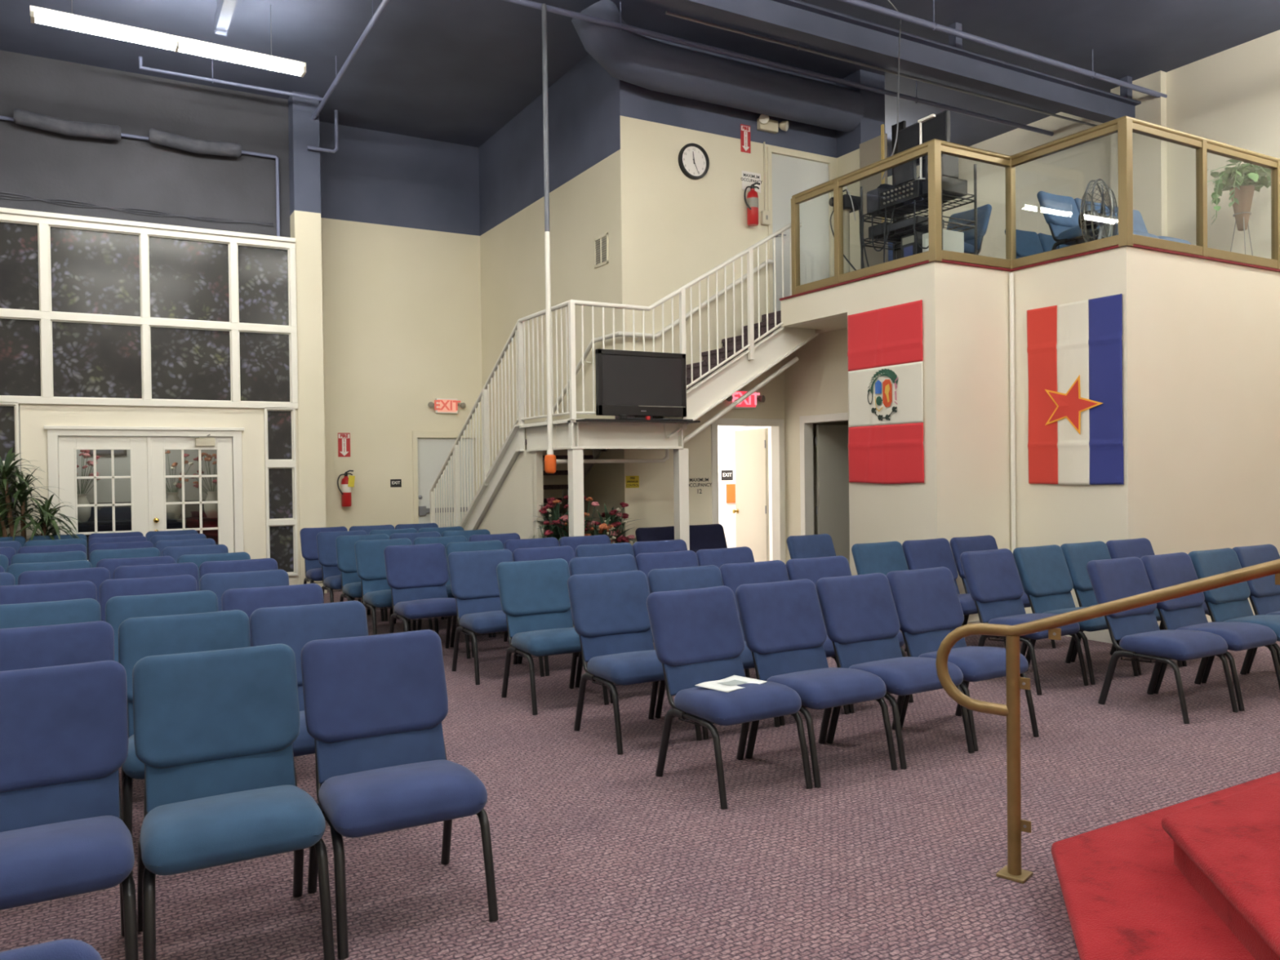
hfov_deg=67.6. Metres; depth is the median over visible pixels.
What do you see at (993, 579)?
padded chair
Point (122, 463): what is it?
wall
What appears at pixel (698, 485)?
sign
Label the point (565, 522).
flower arrangement
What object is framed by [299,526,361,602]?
padded chair
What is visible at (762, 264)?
wall handrail
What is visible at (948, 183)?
amplifier
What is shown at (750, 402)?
exit sign
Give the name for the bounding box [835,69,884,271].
wall
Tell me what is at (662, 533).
padded chair
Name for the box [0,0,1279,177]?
ceiling
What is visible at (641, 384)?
television
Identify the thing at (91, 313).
window
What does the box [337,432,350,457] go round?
fire extinguisher sign
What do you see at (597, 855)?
floor
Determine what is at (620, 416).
box
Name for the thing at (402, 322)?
wall
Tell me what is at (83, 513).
bouquet
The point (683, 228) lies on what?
wall
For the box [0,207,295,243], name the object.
trim
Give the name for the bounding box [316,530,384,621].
padded chair
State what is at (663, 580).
padded chair
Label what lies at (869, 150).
display board
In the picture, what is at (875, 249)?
cable
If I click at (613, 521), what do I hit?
flower arrangement
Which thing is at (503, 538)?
padded chair
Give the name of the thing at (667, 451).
pipe
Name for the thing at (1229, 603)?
padded chair
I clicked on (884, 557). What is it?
padded chair
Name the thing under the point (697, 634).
padded chair
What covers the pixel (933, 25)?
pipe
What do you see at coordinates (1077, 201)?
padded chair
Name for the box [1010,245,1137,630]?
wall
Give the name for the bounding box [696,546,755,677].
padded chair
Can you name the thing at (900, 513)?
wall
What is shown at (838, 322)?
ceiling
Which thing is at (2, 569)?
padded chair
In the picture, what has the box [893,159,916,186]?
monitor
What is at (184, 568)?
padded chair
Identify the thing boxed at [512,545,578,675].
padded chair
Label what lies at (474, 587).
padded chair
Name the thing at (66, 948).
padded chair
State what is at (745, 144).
fire extinguisher sign
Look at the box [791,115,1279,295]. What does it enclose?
glass balustrade
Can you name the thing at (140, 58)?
pipe
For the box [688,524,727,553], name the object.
padded chair
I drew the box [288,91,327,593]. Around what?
wall column
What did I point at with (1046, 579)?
padded chair
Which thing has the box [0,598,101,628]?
padded chair
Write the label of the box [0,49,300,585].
wall
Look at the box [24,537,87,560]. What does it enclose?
padded chair
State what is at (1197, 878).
steps
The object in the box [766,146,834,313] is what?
door
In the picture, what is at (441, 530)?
padded chair
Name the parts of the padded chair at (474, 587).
leg, frame, seat frame, leg, lumbar panel, backrest, seat, leg, leg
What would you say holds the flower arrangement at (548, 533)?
on the floor
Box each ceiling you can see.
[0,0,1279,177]
[791,315,847,333]
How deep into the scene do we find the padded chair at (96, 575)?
6.61 m
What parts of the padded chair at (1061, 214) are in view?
frame, backrest, leg, lumbar panel, seat frame, leg, seat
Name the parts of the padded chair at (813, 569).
backrest, leg, seat, leg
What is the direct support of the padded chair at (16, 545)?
on the floor
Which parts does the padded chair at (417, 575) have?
leg, leg, backrest, lumbar panel, frame, seat, leg, leg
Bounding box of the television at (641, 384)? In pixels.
[595,348,686,419]
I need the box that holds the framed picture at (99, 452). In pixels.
[88,449,126,455]
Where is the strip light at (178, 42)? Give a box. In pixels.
[29,0,306,77]
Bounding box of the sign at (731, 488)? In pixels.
[726,484,735,502]
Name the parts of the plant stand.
leg, leg, leg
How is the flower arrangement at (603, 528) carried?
on the floor
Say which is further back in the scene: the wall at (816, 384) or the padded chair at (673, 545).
the wall at (816, 384)
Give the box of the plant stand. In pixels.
[1230,212,1253,255]
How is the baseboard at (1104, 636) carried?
attached to the wall at (1207, 332)
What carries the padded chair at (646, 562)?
on the floor
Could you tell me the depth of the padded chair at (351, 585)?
9.70 m
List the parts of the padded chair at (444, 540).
leg, leg, backrest, lumbar panel, seat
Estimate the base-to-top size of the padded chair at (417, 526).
0.942 m
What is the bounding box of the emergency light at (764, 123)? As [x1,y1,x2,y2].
[756,114,788,133]
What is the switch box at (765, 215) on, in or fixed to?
attached to the wall at (683, 228)
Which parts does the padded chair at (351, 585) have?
leg, frame, lumbar panel, seat, backrest, leg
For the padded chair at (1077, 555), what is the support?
on the floor
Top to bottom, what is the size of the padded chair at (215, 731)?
0.942 m
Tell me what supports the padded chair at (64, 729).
on the floor
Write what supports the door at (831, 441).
in the wall at (816, 384)
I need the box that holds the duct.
[571,0,865,132]
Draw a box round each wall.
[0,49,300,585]
[18,405,217,559]
[319,121,482,531]
[478,53,635,545]
[629,33,848,557]
[717,426,772,560]
[780,261,946,575]
[783,328,848,562]
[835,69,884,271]
[887,29,1279,258]
[943,262,1011,622]
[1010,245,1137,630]
[1134,247,1279,626]
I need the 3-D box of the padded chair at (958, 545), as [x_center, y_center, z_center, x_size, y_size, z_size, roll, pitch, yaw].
[3.152,0.979,8.364,0.551,0.942,0.715,-1,1,-29]
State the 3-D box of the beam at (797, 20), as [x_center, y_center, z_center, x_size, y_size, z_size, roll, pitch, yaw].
[3.066,-4.781,10.435,7.840,0.600,0.190,-1,1,-30]
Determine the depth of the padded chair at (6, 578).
6.43 m
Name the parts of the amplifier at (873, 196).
cable coil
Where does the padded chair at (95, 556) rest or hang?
on the floor
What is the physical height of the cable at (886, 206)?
0.793 m
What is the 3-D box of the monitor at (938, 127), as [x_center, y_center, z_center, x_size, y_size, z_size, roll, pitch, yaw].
[2.952,-3.374,9.956,0.120,0.720,0.680,-1,1,-30]
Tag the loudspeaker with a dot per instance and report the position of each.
(949, 163)
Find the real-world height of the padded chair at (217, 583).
0.942 m
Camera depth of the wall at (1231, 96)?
12.01 m
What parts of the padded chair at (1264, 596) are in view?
leg, frame, backrest, lumbar panel, seat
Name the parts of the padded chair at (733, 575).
lumbar panel, backrest, leg, seat, leg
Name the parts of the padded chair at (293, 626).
lumbar panel, seat, backrest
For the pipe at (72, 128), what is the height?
0.225 m
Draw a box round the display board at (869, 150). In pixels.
[859,124,888,269]
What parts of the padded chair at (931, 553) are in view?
backrest, lumbar panel, seat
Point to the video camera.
(847, 206)
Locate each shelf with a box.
[862,188,974,223]
[862,215,974,250]
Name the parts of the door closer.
arm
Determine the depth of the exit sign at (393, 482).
13.94 m
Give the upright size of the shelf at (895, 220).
0.064 m
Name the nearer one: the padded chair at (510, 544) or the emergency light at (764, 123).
the padded chair at (510, 544)
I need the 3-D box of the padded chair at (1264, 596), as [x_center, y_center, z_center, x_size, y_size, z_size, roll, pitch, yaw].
[4.850,0.973,7.057,0.551,0.942,0.715,-1,1,-29]
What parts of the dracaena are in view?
stem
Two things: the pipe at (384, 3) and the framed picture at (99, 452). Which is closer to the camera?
the pipe at (384, 3)
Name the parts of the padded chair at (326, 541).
leg, leg, lumbar panel, seat, backrest, leg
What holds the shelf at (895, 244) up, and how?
attached to the wire rack
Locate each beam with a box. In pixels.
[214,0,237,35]
[645,0,1141,123]
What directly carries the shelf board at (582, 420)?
attached to the staircase at (510, 494)
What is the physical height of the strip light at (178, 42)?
0.665 m
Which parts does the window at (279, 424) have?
pane, pane, pane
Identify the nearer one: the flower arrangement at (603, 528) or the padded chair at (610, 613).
the padded chair at (610, 613)
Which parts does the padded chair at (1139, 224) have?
backrest, seat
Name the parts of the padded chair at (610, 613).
leg, seat frame, backrest, leg, frame, lumbar panel, seat, leg, leg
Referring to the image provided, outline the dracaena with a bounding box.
[0,447,79,542]
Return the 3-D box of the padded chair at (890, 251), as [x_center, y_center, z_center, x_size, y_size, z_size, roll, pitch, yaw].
[3.216,-2.500,11.619,0.551,0.942,0.715,-1,1,-30]
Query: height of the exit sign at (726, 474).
0.160 m
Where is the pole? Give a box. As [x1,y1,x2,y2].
[542,3,555,473]
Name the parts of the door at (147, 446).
knob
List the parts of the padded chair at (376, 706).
leg, seat frame, leg, backrest, lumbar panel, frame, seat, leg, leg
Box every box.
[618,414,626,419]
[760,142,770,225]
[922,229,964,253]
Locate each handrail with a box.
[545,259,773,421]
[935,558,1279,884]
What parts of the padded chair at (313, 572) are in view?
leg, lumbar panel, seat, backrest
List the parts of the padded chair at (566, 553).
leg, backrest, leg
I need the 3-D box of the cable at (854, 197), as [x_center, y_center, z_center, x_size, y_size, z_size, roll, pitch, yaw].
[2.334,-2.544,10.198,0.154,1.061,0.323,-1,1,-30]
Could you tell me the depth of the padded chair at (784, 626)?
5.21 m
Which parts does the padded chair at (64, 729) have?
lumbar panel, backrest, seat, frame, leg, leg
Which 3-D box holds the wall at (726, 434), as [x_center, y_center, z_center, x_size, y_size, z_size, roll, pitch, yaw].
[1.540,-0.148,13.621,4.400,3.100,3.080,-1,1,-30]
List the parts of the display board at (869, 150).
wood strip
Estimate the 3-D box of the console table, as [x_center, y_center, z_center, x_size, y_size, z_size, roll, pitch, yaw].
[-7.073,1.037,13.412,3.000,0.950,0.440,-1,1,-30]
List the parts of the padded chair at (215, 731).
leg, leg, backrest, lumbar panel, frame, seat, leg, leg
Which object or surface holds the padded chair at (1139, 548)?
on the floor
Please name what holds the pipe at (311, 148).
attached to the wall column
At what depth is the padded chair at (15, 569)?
7.18 m
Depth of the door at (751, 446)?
11.99 m
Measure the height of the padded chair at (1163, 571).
0.942 m
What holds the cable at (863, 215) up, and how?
hanging from the wire rack
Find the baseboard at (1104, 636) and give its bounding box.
[967,613,1254,643]
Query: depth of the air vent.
11.11 m
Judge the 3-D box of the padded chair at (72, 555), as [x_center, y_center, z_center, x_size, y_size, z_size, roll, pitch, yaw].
[-4.858,1.085,7.861,0.551,0.942,0.715,-1,1,-30]
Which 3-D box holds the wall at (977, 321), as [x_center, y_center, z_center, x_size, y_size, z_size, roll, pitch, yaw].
[3.180,-0.286,9.086,0.910,3.440,0.120,-1,1,-30]
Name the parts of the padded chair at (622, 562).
leg, backrest, leg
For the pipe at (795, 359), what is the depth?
10.53 m
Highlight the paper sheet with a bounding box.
[694,675,766,693]
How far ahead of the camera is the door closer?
11.80 m
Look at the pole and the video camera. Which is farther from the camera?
the video camera
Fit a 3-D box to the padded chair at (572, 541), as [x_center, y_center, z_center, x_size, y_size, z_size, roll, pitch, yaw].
[-0.382,1.015,9.071,0.551,0.942,0.715,-1,1,-30]
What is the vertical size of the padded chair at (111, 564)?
0.942 m
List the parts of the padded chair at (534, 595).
leg, seat frame, leg, backrest, lumbar panel, frame, seat, leg, leg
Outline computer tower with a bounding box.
[901,231,924,257]
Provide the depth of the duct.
10.74 m
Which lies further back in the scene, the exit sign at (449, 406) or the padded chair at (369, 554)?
the exit sign at (449, 406)
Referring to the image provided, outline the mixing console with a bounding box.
[880,179,947,214]
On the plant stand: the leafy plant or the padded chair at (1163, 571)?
the leafy plant
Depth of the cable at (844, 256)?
10.31 m
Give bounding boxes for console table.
[77,516,217,525]
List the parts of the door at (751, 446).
knob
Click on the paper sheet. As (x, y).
(729, 684)
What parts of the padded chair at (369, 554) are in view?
frame, leg, lumbar panel, seat, backrest, leg, leg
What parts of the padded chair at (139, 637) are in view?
leg, leg, lumbar panel, seat, backrest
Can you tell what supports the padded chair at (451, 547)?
on the floor
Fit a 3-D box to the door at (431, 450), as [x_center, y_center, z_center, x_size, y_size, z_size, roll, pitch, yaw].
[-2.904,0.359,14.359,1.040,2.180,0.130,-1,1,-30]
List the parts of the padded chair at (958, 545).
frame, leg, lumbar panel, backrest, seat, leg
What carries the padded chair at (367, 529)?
on the floor
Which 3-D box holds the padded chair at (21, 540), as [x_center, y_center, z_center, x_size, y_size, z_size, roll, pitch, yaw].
[-6.749,1.084,10.002,0.551,0.942,0.715,-1,1,-31]
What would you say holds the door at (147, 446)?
in the wall at (126, 172)
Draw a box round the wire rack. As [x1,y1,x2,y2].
[860,156,977,268]
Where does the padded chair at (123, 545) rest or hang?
on the floor
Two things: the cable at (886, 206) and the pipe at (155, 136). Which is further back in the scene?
the pipe at (155, 136)
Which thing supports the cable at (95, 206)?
attached to the wall at (126, 172)
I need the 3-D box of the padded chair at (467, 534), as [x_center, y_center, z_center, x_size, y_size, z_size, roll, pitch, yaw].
[-1.746,1.019,10.192,0.551,0.942,0.715,-1,1,-30]
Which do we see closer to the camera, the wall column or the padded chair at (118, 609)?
the padded chair at (118, 609)
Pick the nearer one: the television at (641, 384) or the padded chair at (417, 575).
the padded chair at (417, 575)
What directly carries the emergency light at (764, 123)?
attached to the wall at (683, 228)
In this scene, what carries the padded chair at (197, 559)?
on the floor
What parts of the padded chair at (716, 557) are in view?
backrest, leg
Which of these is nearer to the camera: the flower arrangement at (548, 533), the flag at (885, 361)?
the flag at (885, 361)
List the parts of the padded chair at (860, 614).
leg, frame, backrest, lumbar panel, leg, leg, seat, leg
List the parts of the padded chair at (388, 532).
leg, backrest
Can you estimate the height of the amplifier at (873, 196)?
0.313 m
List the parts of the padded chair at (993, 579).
frame, leg, backrest, lumbar panel, leg, leg, seat, leg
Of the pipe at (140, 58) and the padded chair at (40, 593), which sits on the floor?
the padded chair at (40, 593)
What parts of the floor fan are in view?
motor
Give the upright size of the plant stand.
0.906 m
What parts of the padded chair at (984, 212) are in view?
seat, lumbar panel, frame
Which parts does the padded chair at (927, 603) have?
leg, frame, backrest, lumbar panel, leg, leg, seat, leg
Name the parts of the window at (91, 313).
pane, pane, pane, pane, pane, pane, pane, pane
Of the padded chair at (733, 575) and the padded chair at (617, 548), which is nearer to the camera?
the padded chair at (733, 575)
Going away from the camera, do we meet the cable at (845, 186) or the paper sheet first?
the paper sheet
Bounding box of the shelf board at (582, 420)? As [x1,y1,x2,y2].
[575,418,700,423]
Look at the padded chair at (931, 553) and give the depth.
8.25 m
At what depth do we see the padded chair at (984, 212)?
10.26 m
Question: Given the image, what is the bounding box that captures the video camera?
[828,188,860,273]
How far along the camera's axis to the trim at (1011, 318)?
9.19 m
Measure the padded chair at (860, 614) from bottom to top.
0.942 m
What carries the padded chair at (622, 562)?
on the floor
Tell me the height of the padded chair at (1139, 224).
0.942 m
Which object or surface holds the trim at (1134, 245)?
attached to the wall at (1207, 332)
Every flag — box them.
[847,299,924,484]
[1026,293,1124,484]
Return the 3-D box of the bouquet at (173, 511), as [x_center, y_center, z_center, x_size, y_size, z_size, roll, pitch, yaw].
[-6.664,0.066,13.595,0.508,0.978,0.400,-1,1,-2]
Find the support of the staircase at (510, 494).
on the floor
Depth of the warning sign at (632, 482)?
10.77 m
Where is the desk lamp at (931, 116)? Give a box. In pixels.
[915,113,935,180]
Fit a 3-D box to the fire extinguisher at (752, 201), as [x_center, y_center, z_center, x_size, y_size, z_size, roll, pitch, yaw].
[1.345,-3.319,11.476,0.168,0.516,0.180,0,1,22]
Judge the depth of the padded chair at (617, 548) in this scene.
8.27 m
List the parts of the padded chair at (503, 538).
backrest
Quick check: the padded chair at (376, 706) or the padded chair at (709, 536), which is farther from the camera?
the padded chair at (709, 536)
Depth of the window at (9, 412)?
10.83 m
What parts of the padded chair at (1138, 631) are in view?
leg, frame, backrest, lumbar panel, leg, seat frame, leg, seat, leg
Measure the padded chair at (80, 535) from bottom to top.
0.942 m
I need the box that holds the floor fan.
[1078,178,1118,242]
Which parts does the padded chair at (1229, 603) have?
leg, frame, backrest, lumbar panel, leg, seat, leg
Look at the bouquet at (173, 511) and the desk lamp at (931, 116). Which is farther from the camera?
the bouquet at (173, 511)
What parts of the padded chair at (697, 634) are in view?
leg, frame, backrest, seat frame, lumbar panel, leg, seat, leg, leg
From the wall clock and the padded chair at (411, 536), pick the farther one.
the wall clock
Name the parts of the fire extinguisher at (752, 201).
valve handle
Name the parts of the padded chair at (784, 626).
leg, frame, backrest, lumbar panel, leg, leg, seat, leg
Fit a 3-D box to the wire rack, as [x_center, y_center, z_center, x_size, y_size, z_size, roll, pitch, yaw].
[2.852,-2.571,9.856,0.513,1.120,1.128,-1,1,-30]
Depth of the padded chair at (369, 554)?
9.01 m
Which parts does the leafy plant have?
pot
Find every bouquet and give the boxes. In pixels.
[76,449,100,522]
[164,450,193,519]
[191,452,217,517]
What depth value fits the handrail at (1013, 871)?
3.64 m
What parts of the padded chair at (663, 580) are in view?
leg, backrest, leg, seat, leg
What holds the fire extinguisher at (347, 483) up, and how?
attached to the wall at (402, 322)
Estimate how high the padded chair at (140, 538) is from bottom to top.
0.942 m
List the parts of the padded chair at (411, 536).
leg, backrest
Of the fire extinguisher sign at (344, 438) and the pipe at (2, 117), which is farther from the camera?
the fire extinguisher sign at (344, 438)
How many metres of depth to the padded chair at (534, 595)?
6.70 m
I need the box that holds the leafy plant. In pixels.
[1207,159,1271,231]
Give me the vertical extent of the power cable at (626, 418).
0.013 m
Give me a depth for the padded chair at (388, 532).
10.75 m
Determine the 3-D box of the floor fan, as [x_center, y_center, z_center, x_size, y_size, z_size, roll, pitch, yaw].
[4.309,-2.412,8.945,0.382,0.788,0.694,0,1,20]
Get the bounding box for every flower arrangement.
[530,500,568,542]
[537,495,603,540]
[584,515,622,543]
[591,502,639,546]
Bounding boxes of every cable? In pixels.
[0,191,273,226]
[626,417,693,420]
[829,210,856,270]
[844,186,856,220]
[853,197,864,268]
[862,214,869,266]
[871,207,894,251]
[881,0,901,179]
[883,206,886,262]
[913,200,928,248]
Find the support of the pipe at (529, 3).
hanging from the ceiling at (458, 72)
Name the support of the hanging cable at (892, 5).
hanging from the ceiling at (458, 72)
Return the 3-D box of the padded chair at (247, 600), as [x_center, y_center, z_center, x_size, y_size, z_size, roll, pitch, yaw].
[-1.947,1.079,5.216,0.551,0.942,0.715,-1,1,-29]
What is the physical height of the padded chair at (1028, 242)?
0.942 m
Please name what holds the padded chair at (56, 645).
on the floor
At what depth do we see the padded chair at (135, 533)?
10.79 m
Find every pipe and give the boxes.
[0,115,279,236]
[13,107,120,141]
[138,56,322,101]
[148,128,241,157]
[306,110,337,153]
[311,0,390,119]
[502,0,1053,136]
[555,448,669,463]
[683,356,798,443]
[837,0,1167,97]
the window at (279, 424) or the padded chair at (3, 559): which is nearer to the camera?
the padded chair at (3, 559)
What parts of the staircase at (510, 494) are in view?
post, post, post, panel, post, support post, post, support post, rail, rail, support post, post, post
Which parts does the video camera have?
post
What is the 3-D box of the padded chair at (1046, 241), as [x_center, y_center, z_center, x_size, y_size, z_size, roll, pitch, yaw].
[5.193,-2.523,11.425,0.551,0.942,0.715,-1,1,-30]
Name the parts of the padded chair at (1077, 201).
backrest, seat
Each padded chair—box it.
[0,536,26,546]
[0,541,21,554]
[0,546,16,566]
[0,554,8,572]
[0,565,4,572]
[0,572,14,586]
[0,580,97,604]
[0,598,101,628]
[0,621,114,671]
[0,660,138,959]
[0,938,102,959]
[6,560,92,585]
[10,551,86,564]
[17,543,86,554]
[17,567,110,603]
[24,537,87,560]
[28,533,87,542]
[88,531,143,541]
[88,535,147,561]
[88,541,153,561]
[89,547,159,567]
[96,555,175,579]
[99,574,197,621]
[105,590,217,662]
[113,562,199,591]
[118,609,250,875]
[132,643,334,959]
[145,529,198,541]
[150,533,206,547]
[155,538,215,555]
[161,544,228,563]
[177,551,250,591]
[199,558,278,578]
[199,568,288,611]
[221,583,324,646]
[249,600,368,756]
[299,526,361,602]
[300,629,498,959]
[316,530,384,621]
[335,533,404,631]
[349,524,395,603]
[354,537,432,635]
[368,528,417,621]
[383,542,471,658]
[389,531,458,631]
[395,522,438,531]
[413,535,492,637]
[417,526,464,536]
[441,528,490,618]
[445,540,507,657]
[447,549,544,684]
[468,533,519,637]
[496,558,608,715]
[504,537,559,639]
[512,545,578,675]
[559,534,610,557]
[567,570,702,754]
[568,554,653,703]
[575,542,635,557]
[632,539,687,557]
[635,525,674,542]
[635,550,698,593]
[646,586,813,808]
[647,564,780,739]
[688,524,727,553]
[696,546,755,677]
[719,560,849,725]
[735,578,897,787]
[785,555,913,713]
[786,533,836,559]
[815,573,974,768]
[851,541,908,651]
[885,566,1039,751]
[888,242,893,261]
[902,537,1005,648]
[946,204,991,255]
[950,535,1056,648]
[960,548,1088,695]
[1004,229,1044,258]
[1013,544,1138,684]
[1036,191,1118,250]
[1037,232,1070,252]
[1060,541,1182,675]
[1074,197,1158,238]
[1086,556,1238,724]
[1106,537,1226,666]
[1107,206,1191,244]
[1140,551,1279,711]
[1188,547,1279,683]
[1231,543,1279,673]
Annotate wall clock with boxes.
[678,142,709,179]
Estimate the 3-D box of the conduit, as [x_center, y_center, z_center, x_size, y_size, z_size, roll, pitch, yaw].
[3.242,-4.849,11.083,6.890,0.482,0.065,-1,1,-30]
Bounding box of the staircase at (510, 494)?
[429,222,818,627]
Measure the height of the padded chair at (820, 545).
0.942 m
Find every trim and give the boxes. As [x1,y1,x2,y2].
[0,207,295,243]
[779,244,1279,300]
[1008,272,1016,553]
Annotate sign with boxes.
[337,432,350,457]
[390,479,401,487]
[427,398,466,413]
[625,475,639,488]
[688,475,711,495]
[721,470,733,480]
[725,390,764,408]
[726,484,735,502]
[740,124,751,153]
[741,170,761,192]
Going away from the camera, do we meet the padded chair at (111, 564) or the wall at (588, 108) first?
the padded chair at (111, 564)
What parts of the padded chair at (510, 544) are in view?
backrest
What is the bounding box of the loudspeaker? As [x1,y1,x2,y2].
[924,153,958,180]
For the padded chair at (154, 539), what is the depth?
10.30 m
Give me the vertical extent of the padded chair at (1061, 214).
0.942 m
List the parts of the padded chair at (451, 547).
leg, leg, backrest, leg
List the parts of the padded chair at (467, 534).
backrest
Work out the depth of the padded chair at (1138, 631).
6.22 m
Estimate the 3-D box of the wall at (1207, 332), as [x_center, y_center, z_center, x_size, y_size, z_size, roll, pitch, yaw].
[6.002,-0.324,9.329,3.990,3.440,0.120,-1,1,-30]
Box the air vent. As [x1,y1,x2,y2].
[593,232,608,268]
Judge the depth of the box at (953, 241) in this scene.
9.41 m
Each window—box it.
[0,213,297,408]
[0,401,21,536]
[263,407,297,576]
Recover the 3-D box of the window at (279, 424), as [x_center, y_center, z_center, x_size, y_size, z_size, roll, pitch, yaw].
[-4.611,0.152,12.274,0.375,2.165,0.094,-1,1,-30]
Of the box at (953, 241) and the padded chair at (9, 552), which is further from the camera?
the box at (953, 241)
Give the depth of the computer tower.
9.67 m
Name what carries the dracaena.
on the floor
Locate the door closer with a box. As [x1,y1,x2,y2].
[189,434,214,445]
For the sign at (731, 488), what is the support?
attached to the wall at (726, 434)
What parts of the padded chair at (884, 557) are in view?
backrest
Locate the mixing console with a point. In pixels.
(912, 189)
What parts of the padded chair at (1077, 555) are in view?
leg, frame, backrest, lumbar panel, leg, seat, leg, leg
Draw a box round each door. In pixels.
[44,425,244,560]
[412,431,479,527]
[711,417,786,564]
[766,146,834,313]
[800,412,849,565]
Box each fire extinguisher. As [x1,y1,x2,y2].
[337,470,355,506]
[743,182,759,226]
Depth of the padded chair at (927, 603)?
5.79 m
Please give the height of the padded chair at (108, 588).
0.942 m
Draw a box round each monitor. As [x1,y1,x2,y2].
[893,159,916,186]
[897,110,950,175]
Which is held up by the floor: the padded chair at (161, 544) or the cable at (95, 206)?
the padded chair at (161, 544)
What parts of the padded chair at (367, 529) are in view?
backrest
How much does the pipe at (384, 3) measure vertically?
0.344 m
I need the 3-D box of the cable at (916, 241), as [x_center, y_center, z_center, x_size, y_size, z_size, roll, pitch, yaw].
[2.778,-2.521,9.400,0.078,0.530,0.275,-1,1,-30]
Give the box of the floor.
[0,589,1279,959]
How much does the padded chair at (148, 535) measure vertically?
0.942 m
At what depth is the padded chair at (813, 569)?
6.74 m
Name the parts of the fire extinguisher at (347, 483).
valve handle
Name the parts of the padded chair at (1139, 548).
backrest, leg, leg, seat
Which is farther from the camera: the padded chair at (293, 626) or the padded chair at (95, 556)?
the padded chair at (95, 556)
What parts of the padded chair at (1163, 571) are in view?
leg, frame, backrest, lumbar panel, leg, seat, leg, leg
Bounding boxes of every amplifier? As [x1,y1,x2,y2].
[866,183,906,218]
[922,175,967,200]
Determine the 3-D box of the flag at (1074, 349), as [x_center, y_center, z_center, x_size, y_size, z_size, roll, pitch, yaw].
[3.916,-0.782,8.653,0.028,1.650,0.960,-1,1,-30]
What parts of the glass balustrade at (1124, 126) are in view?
post, rail, rail, post, rail, rail, post, rail, rail, post, rail, rail, rail, post, rail, rail, post, rail, rail, post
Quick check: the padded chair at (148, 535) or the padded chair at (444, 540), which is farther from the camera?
the padded chair at (148, 535)
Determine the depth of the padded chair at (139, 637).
4.34 m
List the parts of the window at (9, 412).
pane, pane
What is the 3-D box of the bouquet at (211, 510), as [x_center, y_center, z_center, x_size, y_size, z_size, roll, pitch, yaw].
[-6.194,0.053,13.862,0.568,0.986,0.355,-1,1,-30]
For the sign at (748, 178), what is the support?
attached to the wall at (683, 228)
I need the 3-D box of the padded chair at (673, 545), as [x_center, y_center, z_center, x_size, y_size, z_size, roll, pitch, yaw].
[0.326,1.015,8.324,0.551,0.942,0.715,-1,1,-29]
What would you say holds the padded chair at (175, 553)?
on the floor
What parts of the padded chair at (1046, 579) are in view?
leg, frame, backrest, lumbar panel, leg, seat, leg, leg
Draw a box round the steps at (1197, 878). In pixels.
[1051,771,1279,959]
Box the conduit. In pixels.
[665,10,1097,126]
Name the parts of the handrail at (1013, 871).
post, plate, rail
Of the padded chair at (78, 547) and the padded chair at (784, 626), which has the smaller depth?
the padded chair at (784, 626)

